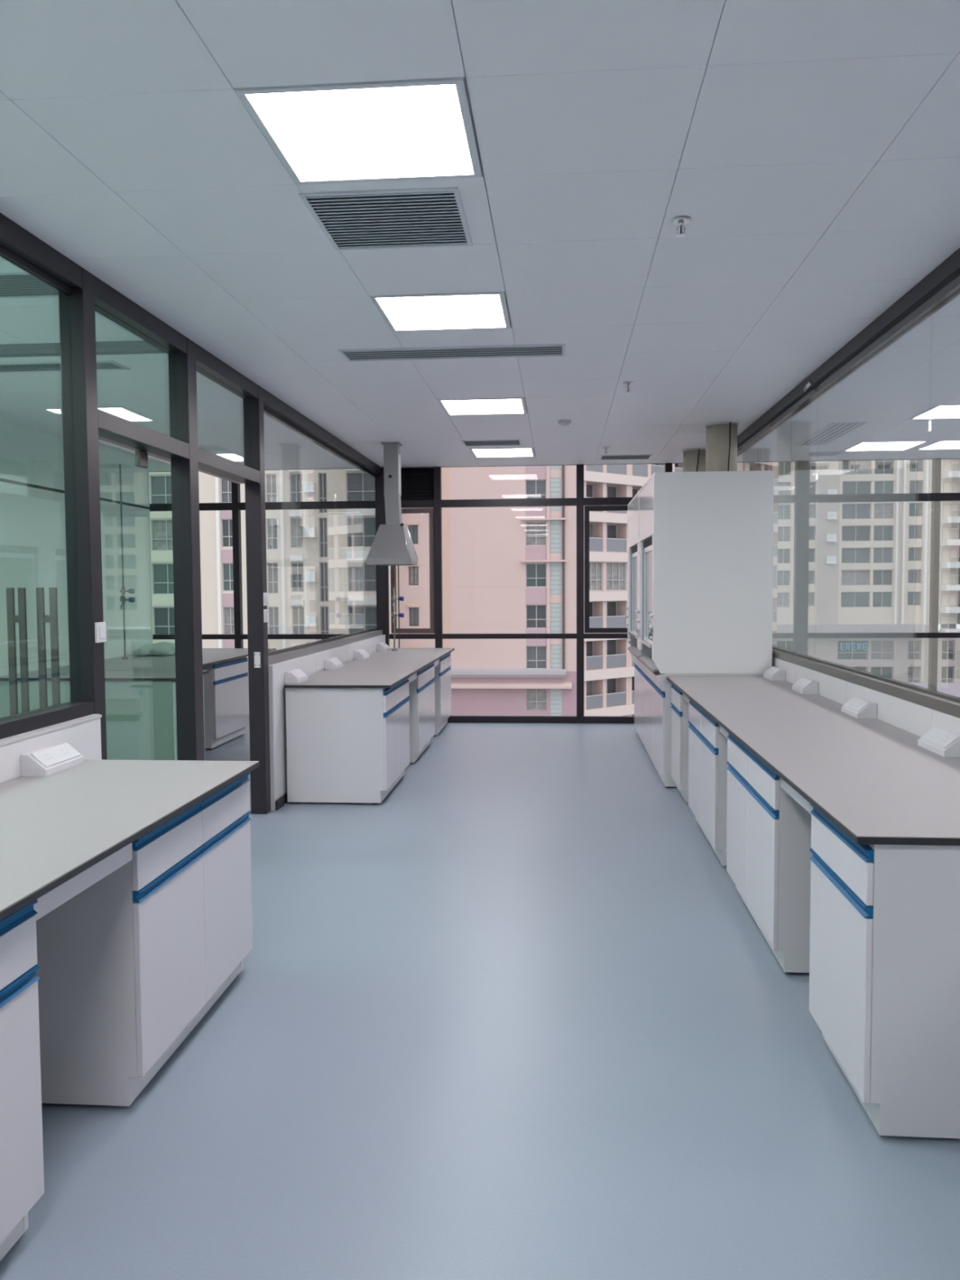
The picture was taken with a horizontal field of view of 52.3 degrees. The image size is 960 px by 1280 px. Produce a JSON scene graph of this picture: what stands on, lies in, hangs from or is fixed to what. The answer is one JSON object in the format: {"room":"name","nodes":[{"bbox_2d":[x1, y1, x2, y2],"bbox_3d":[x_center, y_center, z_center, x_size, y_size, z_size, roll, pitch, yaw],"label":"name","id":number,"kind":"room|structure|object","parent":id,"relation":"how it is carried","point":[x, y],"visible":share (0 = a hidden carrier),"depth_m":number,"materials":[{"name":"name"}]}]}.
{"room":"laboratory","nodes":[
{"label":"laboratory","id":0,"kind":"room"},
{"bbox_2d":[0,419,152,675],"bbox_3d":[-4.172,-0.048,2.966,0.400,2.739,15.630,0,3,5],"label":"wall","id":1,"kind":"structure","parent":0,"point":[33,537],"depth_m":8.19,"materials":[{"name":"white"}]},
{"bbox_2d":[0,213,389,813],"bbox_3d":[-1.512,-0.173,5.003,0.161,2.738,11.130,0,3,5],"label":"wall","id":2,"kind":"structure","parent":0,"point":[80,722],"depth_m":5.01,"materials":[{"name":"white"}]},
{"bbox_2d":[93,622,106,643],"bbox_3d":[-1.562,-0.032,4.030,0.018,0.084,0.080,0,3,5],"label":"wall switch","id":3,"kind":"object","parent":2,"relation":"attached to","point":[100,627],"visible":1,"depth_m":4.01,"materials":[{"name":"white plastic"}]},
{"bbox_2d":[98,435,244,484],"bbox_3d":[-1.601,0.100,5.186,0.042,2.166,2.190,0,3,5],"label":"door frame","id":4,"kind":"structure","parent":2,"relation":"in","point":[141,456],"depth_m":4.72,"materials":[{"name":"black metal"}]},
{"bbox_2d":[148,468,375,648],"bbox_3d":[-2.367,-0.484,10.677,2.540,2.758,0.082,0,3,5],"label":"window","id":5,"kind":"structure","parent":2,"relation":"in","point":[236,506],"depth_m":10.63,"materials":[{"name":"black metal"}]},
{"bbox_2d":[262,592,268,605],"bbox_3d":[-1.376,-0.262,6.298,0.018,0.085,0.080,0,3,5],"label":"wall switch","id":6,"kind":"object","parent":2,"relation":"attached to","point":[265,595],"visible":1,"depth_m":6.27,"materials":[{"name":"white plastic"}]},
{"bbox_2d":[263,608,269,622],"bbox_3d":[-1.376,-0.155,6.304,0.018,0.084,0.080,0,3,5],"label":"wall switch","id":7,"kind":"object","parent":2,"relation":"attached to","point":[266,620],"visible":1,"depth_m":6.28,"materials":[{"name":"white plastic"}]},
{"bbox_2d":[275,792,287,810],"bbox_3d":[-1.169,0.978,8.486,0.012,0.060,4.125,0,3,5],"label":"baseboard","id":8,"kind":"structure","parent":2,"relation":"attached to","point":[282,800],"depth_m":6.52,"materials":[{"name":"black"}]},
{"bbox_2d":[0,0,959,471],"bbox_3d":[0.702,-1.484,2.480,10.200,0.120,15.810,0,3,5],"label":"ceiling","id":9,"kind":"structure","parent":0,"point":[810,149],"depth_m":3.37,"materials":[{"name":"grey paint"}]},
{"bbox_2d":[0,271,58,299],"bbox_3d":[-2.282,-1.491,4.150,1.180,0.008,0.330,0,3,5],"label":"ceiling vent","id":10,"kind":"object","parent":9,"relation":"in","point":[13,285],"visible":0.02,"depth_m":4.15,"materials":[{"name":"white metal"}]},
{"bbox_2d":[0,360,129,373],"bbox_3d":[-2.501,-1.569,5.636,0.900,0.008,0.220,0,3,5],"label":"ceiling vent","id":11,"kind":"object","parent":9,"relation":"in","point":[24,367],"visible":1,"depth_m":5.64,"materials":[{"name":"white metal"}]},
{"bbox_2d":[0,340,165,357],"bbox_3d":[-2.687,-1.534,5.211,2.200,0.030,0.160,0,3,5],"label":"ceiling track","id":12,"kind":"object","parent":9,"relation":"attached to","point":[137,347],"visible":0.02,"depth_m":5.11,"materials":[{"name":"grey metal"}]},
{"bbox_2d":[235,77,481,185],"bbox_3d":[-0.313,-1.442,2.789,0.591,0.024,0.591,0,3,5],"label":"recessed light","id":13,"kind":"object","parent":9,"relation":"in","point":[420,129],"visible":0.87,"depth_m":2.74,"materials":[{"name":"white plastic"}]},
{"bbox_2d":[298,186,472,250],"bbox_3d":[-0.309,-1.464,3.428,0.520,0.008,0.530,0,3,5],"label":"ceiling vent","id":14,"kind":"object","parent":9,"relation":"in","point":[434,217],"visible":1,"depth_m":3.40,"materials":[{"name":"white metal"}]},
{"bbox_2d":[365,441,417,565],"bbox_3d":[-0.785,-1.210,8.740,0.403,1.078,0.412,0,3,5],"label":"exhaust hood","id":15,"kind":"object","parent":9,"relation":"hanging from","point":[392,544],"visible":1,"depth_m":8.64,"materials":[{"name":"silver metal"}]},
{"bbox_2d":[369,291,511,332],"bbox_3d":[-0.166,-1.539,4.581,0.591,0.024,0.591,0,3,5],"label":"recessed light","id":16,"kind":"object","parent":9,"relation":"in","point":[477,310],"visible":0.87,"depth_m":4.55,"materials":[{"name":"white plastic"}]},
{"bbox_2d":[337,343,564,361],"bbox_3d":[-0.146,-1.569,5.353,1.220,0.008,0.260,0,3,5],"label":"ceiling vent","id":17,"kind":"object","parent":9,"relation":"in","point":[552,349],"visible":1,"depth_m":5.35,"materials":[{"name":"white metal"}]},
{"bbox_2d":[437,397,527,415],"bbox_3d":[0.029,-1.669,6.969,0.591,0.024,0.591,0,3,5],"label":"recessed light","id":18,"kind":"object","parent":9,"relation":"in","point":[483,406],"visible":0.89,"depth_m":6.96,"materials":[{"name":"white plastic"}]},
{"bbox_2d":[461,439,521,446],"bbox_3d":[0.107,-1.750,8.698,0.520,0.008,0.320,0,3,5],"label":"ceiling vent","id":19,"kind":"object","parent":9,"relation":"in","point":[514,442],"visible":1,"depth_m":8.69,"materials":[{"name":"white metal"}]},
{"bbox_2d":[470,448,535,457],"bbox_3d":[0.225,-1.798,9.358,0.591,0.024,0.591,0,3,5],"label":"recessed light","id":20,"kind":"object","parent":9,"relation":"in","point":[493,452],"visible":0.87,"depth_m":9.35,"materials":[{"name":"white plastic"}]},
{"bbox_2d":[558,419,571,426],"bbox_3d":[0.657,-1.681,7.582,0.103,0.034,0.103,0,3,5],"label":"smoke detector","id":21,"kind":"object","parent":9,"relation":"attached to","point":[563,422],"visible":1,"depth_m":7.55,"materials":[{"name":"grey plastic"}]},
{"bbox_2d":[602,446,609,453],"bbox_3d":[1.162,-1.749,9.024,0.068,0.057,0.068,0,3,5],"label":"sprinkler","id":22,"kind":"object","parent":9,"relation":"attached to","point":[606,448],"visible":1,"depth_m":9.02,"materials":[{"name":"silver metal"}]},
{"bbox_2d":[599,454,652,460],"bbox_3d":[1.444,-1.813,9.716,0.500,0.008,0.330,0,3,5],"label":"ceiling vent","id":23,"kind":"object","parent":9,"relation":"in","point":[608,457],"visible":1,"depth_m":9.70,"materials":[{"name":"white metal"}]},
{"bbox_2d":[622,382,633,392],"bbox_3d":[0.936,-1.594,6.176,0.068,0.057,0.068,0,3,5],"label":"sprinkler","id":24,"kind":"object","parent":9,"relation":"attached to","point":[628,384],"visible":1,"depth_m":6.17,"materials":[{"name":"silver metal"}]},
{"bbox_2d":[671,216,690,237],"bbox_3d":[0.705,-1.445,3.430,0.068,0.057,0.068,0,3,5],"label":"sprinkler","id":25,"kind":"object","parent":9,"relation":"attached to","point":[680,221],"visible":1,"depth_m":3.42,"materials":[{"name":"silver metal"}]},
{"bbox_2d":[794,422,867,445],"bbox_3d":[2.967,-1.749,8.339,0.280,0.008,1.230,0,3,5],"label":"ceiling vent","id":26,"kind":"object","parent":9,"relation":"in","point":[831,432],"visible":1,"depth_m":8.26,"materials":[{"name":"white metal"}]},
{"bbox_2d":[842,440,928,451],"bbox_3d":[3.748,-1.805,9.069,0.591,0.024,0.591,0,3,5],"label":"recessed light","id":27,"kind":"object","parent":9,"relation":"in","point":[904,445],"visible":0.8,"depth_m":9.06,"materials":[{"name":"white plastic"}]},
{"bbox_2d":[909,404,959,419],"bbox_3d":[3.601,-1.708,7.278,0.591,0.024,0.591,0,3,5],"label":"recessed light","id":28,"kind":"object","parent":9,"relation":"in","point":[939,411],"visible":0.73,"depth_m":7.35,"materials":[{"name":"white plastic"}]},
{"bbox_2d":[0,722,959,1279],"bbox_3d":[0.720,1.371,2.633,10.200,0.120,15.810,0,3,5],"label":"floor","id":29,"kind":"structure","parent":0,"point":[513,1012],"depth_m":2.87,"materials":[{"name":"plastic"}]},
{"bbox_2d":[5,587,29,715],"bbox_3d":[-2.764,0.423,5.876,0.114,1.470,0.020,0,3,5],"label":"metal frame","id":30,"kind":"object","parent":29,"relation":"on","point":[12,619],"visible":0.48,"depth_m":5.85,"materials":[{"name":"grey metal"}]},
{"bbox_2d":[0,899,44,1261],"bbox_3d":[-1.360,0.978,1.722,0.684,0.789,1.000,0,3,5],"label":"base cabinet","id":31,"kind":"object","parent":29,"relation":"on","point":[21,1142],"visible":0.92,"depth_m":2.10,"materials":[{"name":"grey metal"}]},
{"bbox_2d":[35,587,60,708],"bbox_3d":[-2.575,0.422,5.860,0.122,1.470,0.020,0,3,5],"label":"metal frame","id":32,"kind":"object","parent":29,"relation":"on","point":[42,619],"visible":0.51,"depth_m":5.83,"materials":[{"name":"grey metal"}]},
{"bbox_2d":[0,674,204,759],"bbox_3d":[-2.880,0.676,7.517,1.370,0.789,0.620,0,3,5],"label":"base cabinet","id":33,"kind":"object","parent":29,"relation":"on","point":[141,724],"visible":0.28,"depth_m":7.17,"materials":[{"name":"grey"}]},
{"bbox_2d":[0,670,208,680],"bbox_3d":[-2.882,0.270,7.495,1.410,0.021,0.660,0,3,5],"label":"countertop","id":34,"kind":"structure","parent":33,"relation":"on","point":[109,675],"depth_m":7.33,"materials":[{"name":"black"}]},
{"bbox_2d":[35,772,253,1106],"bbox_3d":[-1.237,0.896,3.225,0.684,0.789,0.980,0,3,5],"label":"base cabinet","id":35,"kind":"object","parent":29,"relation":"on","point":[132,962],"visible":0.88,"depth_m":2.75,"materials":[{"name":"grey"}]},
{"bbox_2d":[0,759,259,920],"bbox_3d":[-1.325,0.588,2.101,0.742,0.097,3.202,0,3,5],"label":"countertop","id":36,"kind":"structure","parent":35,"relation":"on","point":[64,832],"depth_m":2.79,"materials":[{"name":"black"}]},
{"bbox_2d":[20,742,84,776],"bbox_3d":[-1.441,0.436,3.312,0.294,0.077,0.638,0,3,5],"label":"socket","id":37,"kind":"object","parent":36,"relation":"on","point":[56,757],"visible":1,"depth_m":3.26,"materials":[{"name":"white plastic"}]},
{"bbox_2d":[202,657,248,749],"bbox_3d":[-2.819,0.578,9.340,0.954,0.789,0.950,0,3,5],"label":"base cabinet","id":38,"kind":"object","parent":29,"relation":"on","point":[226,686],"visible":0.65,"depth_m":9.10,"materials":[{"name":"grey"}]},
{"bbox_2d":[46,648,275,670],"bbox_3d":[-2.882,0.176,9.243,1.135,0.021,2.790,0,3,5],"label":"countertop","id":39,"kind":"structure","parent":38,"relation":"on","point":[210,655],"depth_m":8.89,"materials":[{"name":"black"}]},
{"bbox_2d":[119,464,135,659],"bbox_3d":[-3.262,-0.715,9.006,0.130,1.788,0.088,0,3,5],"label":"tap","id":40,"kind":"object","parent":39,"relation":"on","point":[122,591],"visible":1,"depth_m":9.02,"materials":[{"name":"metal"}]},
{"bbox_2d":[135,641,175,655],"bbox_3d":[-3.171,0.079,9.680,0.416,0.129,0.614,0,3,5],"label":"plastic bag","id":41,"kind":"object","parent":39,"relation":"on","point":[163,648],"visible":0.82,"depth_m":9.44,"materials":[{"name":"plastic"}]},
{"bbox_2d":[285,676,409,804],"bbox_3d":[-0.922,0.688,7.076,0.684,0.789,1.020,0,3,5],"label":"base cabinet","id":42,"kind":"object","parent":29,"relation":"on","point":[344,744],"visible":0.94,"depth_m":6.57,"materials":[{"name":"grey"}]},
{"bbox_2d":[408,662,435,763],"bbox_3d":[-0.798,0.605,8.599,0.684,0.789,1.030,0,3,5],"label":"base cabinet","id":43,"kind":"object","parent":29,"relation":"on","point":[422,689],"visible":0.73,"depth_m":8.26,"materials":[{"name":"grey"}]},
{"bbox_2d":[284,648,454,688],"bbox_3d":[-0.792,0.241,8.490,0.723,0.097,3.957,0,3,5],"label":"countertop","id":44,"kind":"structure","parent":43,"relation":"on","point":[388,668],"depth_m":7.69,"materials":[{"name":"black"}]},
{"bbox_2d":[284,669,308,683],"bbox_3d":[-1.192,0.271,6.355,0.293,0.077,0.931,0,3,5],"label":"socket","id":45,"kind":"object","parent":44,"relation":"on","point":[295,676],"visible":1,"depth_m":6.26,"materials":[{"name":"white plastic"}]},
{"bbox_2d":[324,657,343,669],"bbox_3d":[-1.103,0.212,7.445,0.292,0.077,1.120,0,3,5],"label":"socket","id":46,"kind":"object","parent":44,"relation":"on","point":[332,663],"visible":1,"depth_m":7.32,"materials":[{"name":"white plastic"}]},
{"bbox_2d":[353,648,369,659],"bbox_3d":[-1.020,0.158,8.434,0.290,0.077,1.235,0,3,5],"label":"socket","id":47,"kind":"object","parent":44,"relation":"on","point":[361,654],"visible":1,"depth_m":8.29,"materials":[{"name":"white plastic"}]},
{"bbox_2d":[376,642,390,651],"bbox_3d":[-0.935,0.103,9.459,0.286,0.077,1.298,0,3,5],"label":"socket","id":48,"kind":"object","parent":44,"relation":"on","point":[382,646],"visible":1,"depth_m":9.29,"materials":[{"name":"white plastic"}]},
{"bbox_2d":[391,587,404,650],"bbox_3d":[-0.849,-0.215,10.041,0.130,0.648,0.088,0,3,5],"label":"tap","id":49,"kind":"object","parent":44,"relation":"on","point":[393,598],"visible":1,"depth_m":10.04,"materials":[{"name":"silver metal"}]},
{"bbox_2d":[433,652,451,736],"bbox_3d":[-0.681,0.527,10.027,0.684,0.789,0.900,0,3,5],"label":"base cabinet","id":50,"kind":"object","parent":29,"relation":"on","point":[442,671],"visible":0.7,"depth_m":9.71,"materials":[{"name":"grey metal"}]},
{"bbox_2d":[629,651,648,753],"bbox_3d":[1.825,0.544,9.047,0.790,0.829,1.355,0,3,5],"label":"base cabinet","id":51,"kind":"object","parent":29,"relation":"on","point":[640,682],"visible":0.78,"depth_m":9.00,"materials":[{"name":"grey metal"}]},
{"bbox_2d":[626,492,641,658],"bbox_3d":[1.813,-0.586,8.986,0.851,1.432,1.355,0,3,5],"label":"fume hood","id":52,"kind":"object","parent":51,"relation":"on","point":[633,506],"visible":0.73,"depth_m":9.29,"materials":[{"name":"white"}]},
{"bbox_2d":[682,448,706,471],"bbox_3d":[2.052,-1.559,9.291,0.270,0.475,0.274,0,3,5],"label":"duct","id":53,"kind":"object","parent":52,"relation":"on","point":[694,460],"visible":0.34,"depth_m":9.18,"materials":[{"name":"silver metal"}]},
{"bbox_2d":[670,682,689,803],"bbox_3d":[1.694,0.690,6.726,0.704,0.789,0.520,0,3,5],"label":"base cabinet","id":54,"kind":"object","parent":29,"relation":"on","point":[680,707],"visible":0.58,"depth_m":6.51,"materials":[{"name":"grey"}]},
{"bbox_2d":[640,661,763,787],"bbox_3d":[1.714,0.618,7.688,0.790,0.829,1.365,0,3,5],"label":"base cabinet","id":55,"kind":"object","parent":29,"relation":"on","point":[659,705],"visible":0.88,"depth_m":7.09,"materials":[{"name":"grey"}]},
{"bbox_2d":[688,697,728,866],"bbox_3d":[1.595,0.756,5.510,0.704,0.789,1.035,0,3,5],"label":"base cabinet","id":56,"kind":"object","parent":29,"relation":"on","point":[708,765],"visible":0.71,"depth_m":5.25,"materials":[{"name":"grey"}]},
{"bbox_2d":[726,731,813,973],"bbox_3d":[1.481,0.831,4.119,0.704,0.789,1.030,0,3,5],"label":"base cabinet","id":57,"kind":"object","parent":29,"relation":"on","point":[769,832],"visible":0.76,"depth_m":3.69,"materials":[{"name":"grey"}]},
{"bbox_2d":[666,675,959,845],"bbox_3d":[1.531,0.429,4.725,0.763,0.097,4.512,0,3,5],"label":"countertop","id":58,"kind":"structure","parent":57,"relation":"on","point":[872,779],"depth_m":3.59,"materials":[{"name":"black"}]},
{"bbox_2d":[636,470,773,673],"bbox_3d":[1.702,-0.512,7.628,0.851,1.432,1.365,0,3,5],"label":"fume hood","id":59,"kind":"object","parent":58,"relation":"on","point":[705,539],"visible":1,"depth_m":6.95,"materials":[{"name":"white metal"}]},
{"bbox_2d":[705,422,738,471],"bbox_3d":[1.930,-1.480,7.819,0.270,0.475,0.272,0,3,5],"label":"duct","id":60,"kind":"object","parent":59,"relation":"on","point":[721,437],"visible":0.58,"depth_m":7.71,"materials":[{"name":"silver metal"}]},
{"bbox_2d":[763,666,785,680],"bbox_3d":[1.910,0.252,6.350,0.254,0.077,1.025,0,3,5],"label":"socket","id":61,"kind":"object","parent":58,"relation":"on","point":[774,673],"visible":1,"depth_m":6.28,"materials":[{"name":"white plastic"}]},
{"bbox_2d":[791,677,818,693],"bbox_3d":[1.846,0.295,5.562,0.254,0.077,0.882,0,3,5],"label":"socket","id":62,"kind":"object","parent":58,"relation":"on","point":[804,685],"visible":1,"depth_m":5.50,"materials":[{"name":"white plastic"}]},
{"bbox_2d":[840,697,876,718],"bbox_3d":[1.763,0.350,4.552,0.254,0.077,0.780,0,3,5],"label":"socket","id":63,"kind":"object","parent":58,"relation":"on","point":[856,707],"visible":1,"depth_m":4.50,"materials":[{"name":"white plastic"}]},
{"bbox_2d":[917,726,959,756],"bbox_3d":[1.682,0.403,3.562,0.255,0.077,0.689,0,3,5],"label":"socket","id":64,"kind":"object","parent":58,"relation":"on","point":[944,742],"visible":1,"depth_m":3.53,"materials":[{"name":"white plastic"}]},
{"bbox_2d":[808,803,959,1138],"bbox_3d":[1.373,0.903,2.802,0.704,0.789,0.567,0,3,5],"label":"base cabinet","id":65,"kind":"object","parent":29,"relation":"on","point":[884,981],"visible":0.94,"depth_m":2.55,"materials":[{"name":"grey"}]},
{"bbox_2d":[389,462,683,723],"bbox_3d":[0.698,-0.491,10.442,3.358,2.758,0.123,0,3,5],"label":"window","id":66,"kind":"structure","parent":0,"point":[420,486],"depth_m":10.43,"materials":[{"name":"black metal"}]},
{"bbox_2d":[737,248,959,737],"bbox_3d":[1.952,-0.180,4.719,0.124,2.738,11.130,0,3,5],"label":"wall","id":67,"kind":"structure","parent":0,"point":[915,709],"depth_m":4.77,"materials":[{"name":"white paint"}]},
{"bbox_2d":[737,457,959,690],"bbox_3d":[4.402,-0.497,10.122,3.877,2.758,0.082,0,3,5],"label":"window","id":68,"kind":"structure","parent":67,"relation":"in","point":[802,498],"depth_m":10.12,"materials":[{"name":"grey metal"}]},
{"label":"outside","id":69,"kind":"structure","parent":0,"visible":0},
{"bbox_3d":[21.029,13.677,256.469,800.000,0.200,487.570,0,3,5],"label":"ground","id":70,"kind":"structure","parent":69,"visible":0},
{"bbox_2d":[148,468,399,684],"bbox_3d":[-19.086,-6.374,73.385,26.000,60.000,8.350,0,3,5],"label":"apartment building","id":71,"kind":"structure","parent":70,"relation":"on","point":[343,598],"depth_m":69.22,"materials":[{"name":"grey concrete"}]},
{"bbox_2d":[302,481,315,493],"bbox_3d":[-11.971,-10.686,68.475,0.900,0.730,0.500,0,3,5],"label":"outdoor unit","id":72,"kind":"object","parent":71,"relation":"attached to","point":[308,486],"visible":1,"depth_m":68.36,"materials":[{"name":"white metal"}]},
{"bbox_2d":[302,483,310,490],"bbox_3d":[-12.100,-10.719,68.365,0.514,0.514,0.013,0,3,5],"label":"fan grille","id":73,"kind":"object","parent":72,"relation":"attached to","point":[306,486],"depth_m":68.36,"materials":[{"name":"silver metal"}]},
{"bbox_2d":[302,490,315,493],"bbox_3d":[-11.969,-10.360,68.492,0.900,0.078,0.500,0,3,5],"label":"shelf","id":74,"kind":"object","parent":72,"relation":"attached to","point":[304,491],"depth_m":68.38,"materials":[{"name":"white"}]},
{"bbox_2d":[302,526,316,537],"bbox_3d":[-11.951,-7.571,68.642,0.900,0.730,0.500,0,3,5],"label":"outdoor unit","id":75,"kind":"object","parent":71,"relation":"attached to","point":[309,531],"visible":1,"depth_m":68.53,"materials":[{"name":"white metal"}]},
{"bbox_2d":[303,528,311,535],"bbox_3d":[-12.081,-7.604,68.532,0.514,0.514,0.013,0,3,5],"label":"fan grille","id":76,"kind":"object","parent":75,"relation":"attached to","point":[307,531],"depth_m":68.53,"materials":[{"name":"silver metal"}]},
{"bbox_2d":[302,571,317,582],"bbox_3d":[-11.932,-4.455,68.810,0.900,0.730,0.500,0,3,5],"label":"outdoor unit","id":77,"kind":"object","parent":71,"relation":"attached to","point":[310,576],"visible":1,"depth_m":68.68,"materials":[{"name":"white metal"}]},
{"bbox_2d":[304,572,311,579],"bbox_3d":[-12.061,-4.488,68.700,0.514,0.514,0.013,0,3,5],"label":"fan grille","id":78,"kind":"object","parent":77,"relation":"attached to","point":[308,575],"depth_m":68.70,"materials":[{"name":"silver metal"}]},
{"bbox_2d":[302,580,317,582],"bbox_3d":[-11.930,-4.130,68.827,0.900,0.078,0.500,0,3,5],"label":"shelf","id":79,"kind":"object","parent":77,"relation":"attached to","point":[303,580],"depth_m":68.58,"materials":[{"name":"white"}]},
{"bbox_2d":[303,615,318,626],"bbox_3d":[-11.912,-1.340,68.977,0.900,0.730,0.500,0,3,5],"label":"outdoor unit","id":80,"kind":"object","parent":71,"relation":"attached to","point":[311,620],"visible":1,"depth_m":68.86,"materials":[{"name":"white metal"}]},
{"bbox_2d":[305,617,312,624],"bbox_3d":[-12.042,-1.373,68.867,0.514,0.514,0.013,0,3,5],"label":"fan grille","id":81,"kind":"object","parent":80,"relation":"attached to","point":[308,620],"depth_m":68.86,"materials":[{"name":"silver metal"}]},
{"bbox_2d":[399,465,576,715],"bbox_3d":[0.908,-6.616,75.555,13.300,60.000,8.750,0,3,5],"label":"apartment building","id":82,"kind":"structure","parent":70,"relation":"on","point":[506,570],"depth_m":72.00,"materials":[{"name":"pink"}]},
{"bbox_2d":[407,604,420,607],"bbox_3d":[-4.925,-2.536,72.541,0.950,0.230,0.140,0,3,5],"label":"hood","id":83,"kind":"object","parent":82,"relation":"attached to","point":[408,605],"depth_m":72.49,"materials":[{"name":"pink"}]},
{"bbox_2d":[407,644,420,648],"bbox_3d":[-4.906,0.499,72.704,0.950,0.230,0.140,0,3,5],"label":"hood","id":84,"kind":"object","parent":82,"relation":"attached to","point":[408,646],"depth_m":72.65,"materials":[{"name":"pink"}]},
{"bbox_2d":[583,462,778,715],"bbox_3d":[14.442,-7.080,82.603,25.700,60.000,8.220,-3,4,-40],"label":"apartment building","id":85,"kind":"structure","parent":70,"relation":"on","point":[609,665],"depth_m":73.99,"materials":[{"name":"grey"}]},
{"bbox_2d":[777,458,959,682],"bbox_3d":[58.064,-18.765,145.858,48.000,76.000,16.200,0,3,5],"label":"apartment building","id":86,"kind":"structure","parent":70,"relation":"on","point":[879,582],"depth_m":140.58,"materials":[{"name":"white concrete"}]},
{"bbox_2d":[825,555,837,564],"bbox_3d":[50.531,-11.500,140.688,1.500,1.080,0.500,0,3,5],"label":"outdoor unit","id":87,"kind":"object","parent":86,"relation":"attached to","point":[829,559],"visible":1,"depth_m":140.58,"materials":[{"name":"white metal"}]},
{"bbox_2d":[827,556,833,562],"bbox_3d":[50.401,-11.533,140.578,0.790,0.790,0.013,0,3,5],"label":"fan grille","id":88,"kind":"object","parent":87,"relation":"attached to","point":[830,559],"depth_m":140.58,"materials":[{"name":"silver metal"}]},
{"bbox_2d":[826,533,836,542],"bbox_3d":[50.511,-14.665,140.518,1.500,1.080,0.500,0,3,5],"label":"outdoor unit","id":89,"kind":"object","parent":86,"relation":"attached to","point":[830,537],"visible":1,"depth_m":140.41,"materials":[{"name":"white metal"}]},
{"bbox_2d":[828,534,834,540],"bbox_3d":[50.381,-14.699,140.408,0.790,0.790,0.013,0,3,5],"label":"fan grille","id":90,"kind":"object","parent":89,"relation":"attached to","point":[831,537],"depth_m":140.41,"materials":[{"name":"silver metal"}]},
{"bbox_2d":[826,511,837,519],"bbox_3d":[50.491,-17.831,140.348,1.500,1.080,0.500,0,3,5],"label":"outdoor unit","id":91,"kind":"object","parent":86,"relation":"attached to","point":[830,515],"visible":1,"depth_m":140.24,"materials":[{"name":"white metal"}]},
{"bbox_2d":[828,512,834,518],"bbox_3d":[50.361,-17.864,140.238,0.790,0.790,0.013,0,3,5],"label":"fan grille","id":92,"kind":"object","parent":91,"relation":"attached to","point":[831,515],"depth_m":140.23,"materials":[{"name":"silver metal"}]},
{"bbox_2d":[826,489,837,494],"bbox_3d":[50.471,-20.996,140.178,1.500,1.080,0.500,0,3,5],"label":"outdoor unit","id":93,"kind":"object","parent":86,"relation":"attached to","point":[828,491],"visible":0.59,"depth_m":140.06,"materials":[{"name":"white metal"}]},
{"bbox_2d":[828,490,834,494],"bbox_3d":[50.341,-21.029,140.068,0.790,0.790,0.013,0,3,5],"label":"fan grille","id":94,"kind":"object","parent":93,"relation":"attached to","point":[830,492],"depth_m":140.06,"materials":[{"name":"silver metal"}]},
{"bbox_2d":[840,643,866,649],"bbox_3d":[53.731,0.964,140.762,3.720,1.000,0.080,0,3,5],"label":"shop sign","id":95,"kind":"object","parent":86,"relation":"attached to","point":[852,646],"visible":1,"depth_m":140.75,"materials":[{"name":"blue"}]},
{"bbox_2d":[907,682,959,697],"bbox_3d":[61.554,12.956,114.235,33.200,16.000,17.200,0,3,5],"label":"building","id":96,"kind":"structure","parent":70,"relation":"on","point":[950,688],"depth_m":112.33,"materials":[{"name":"grey"}]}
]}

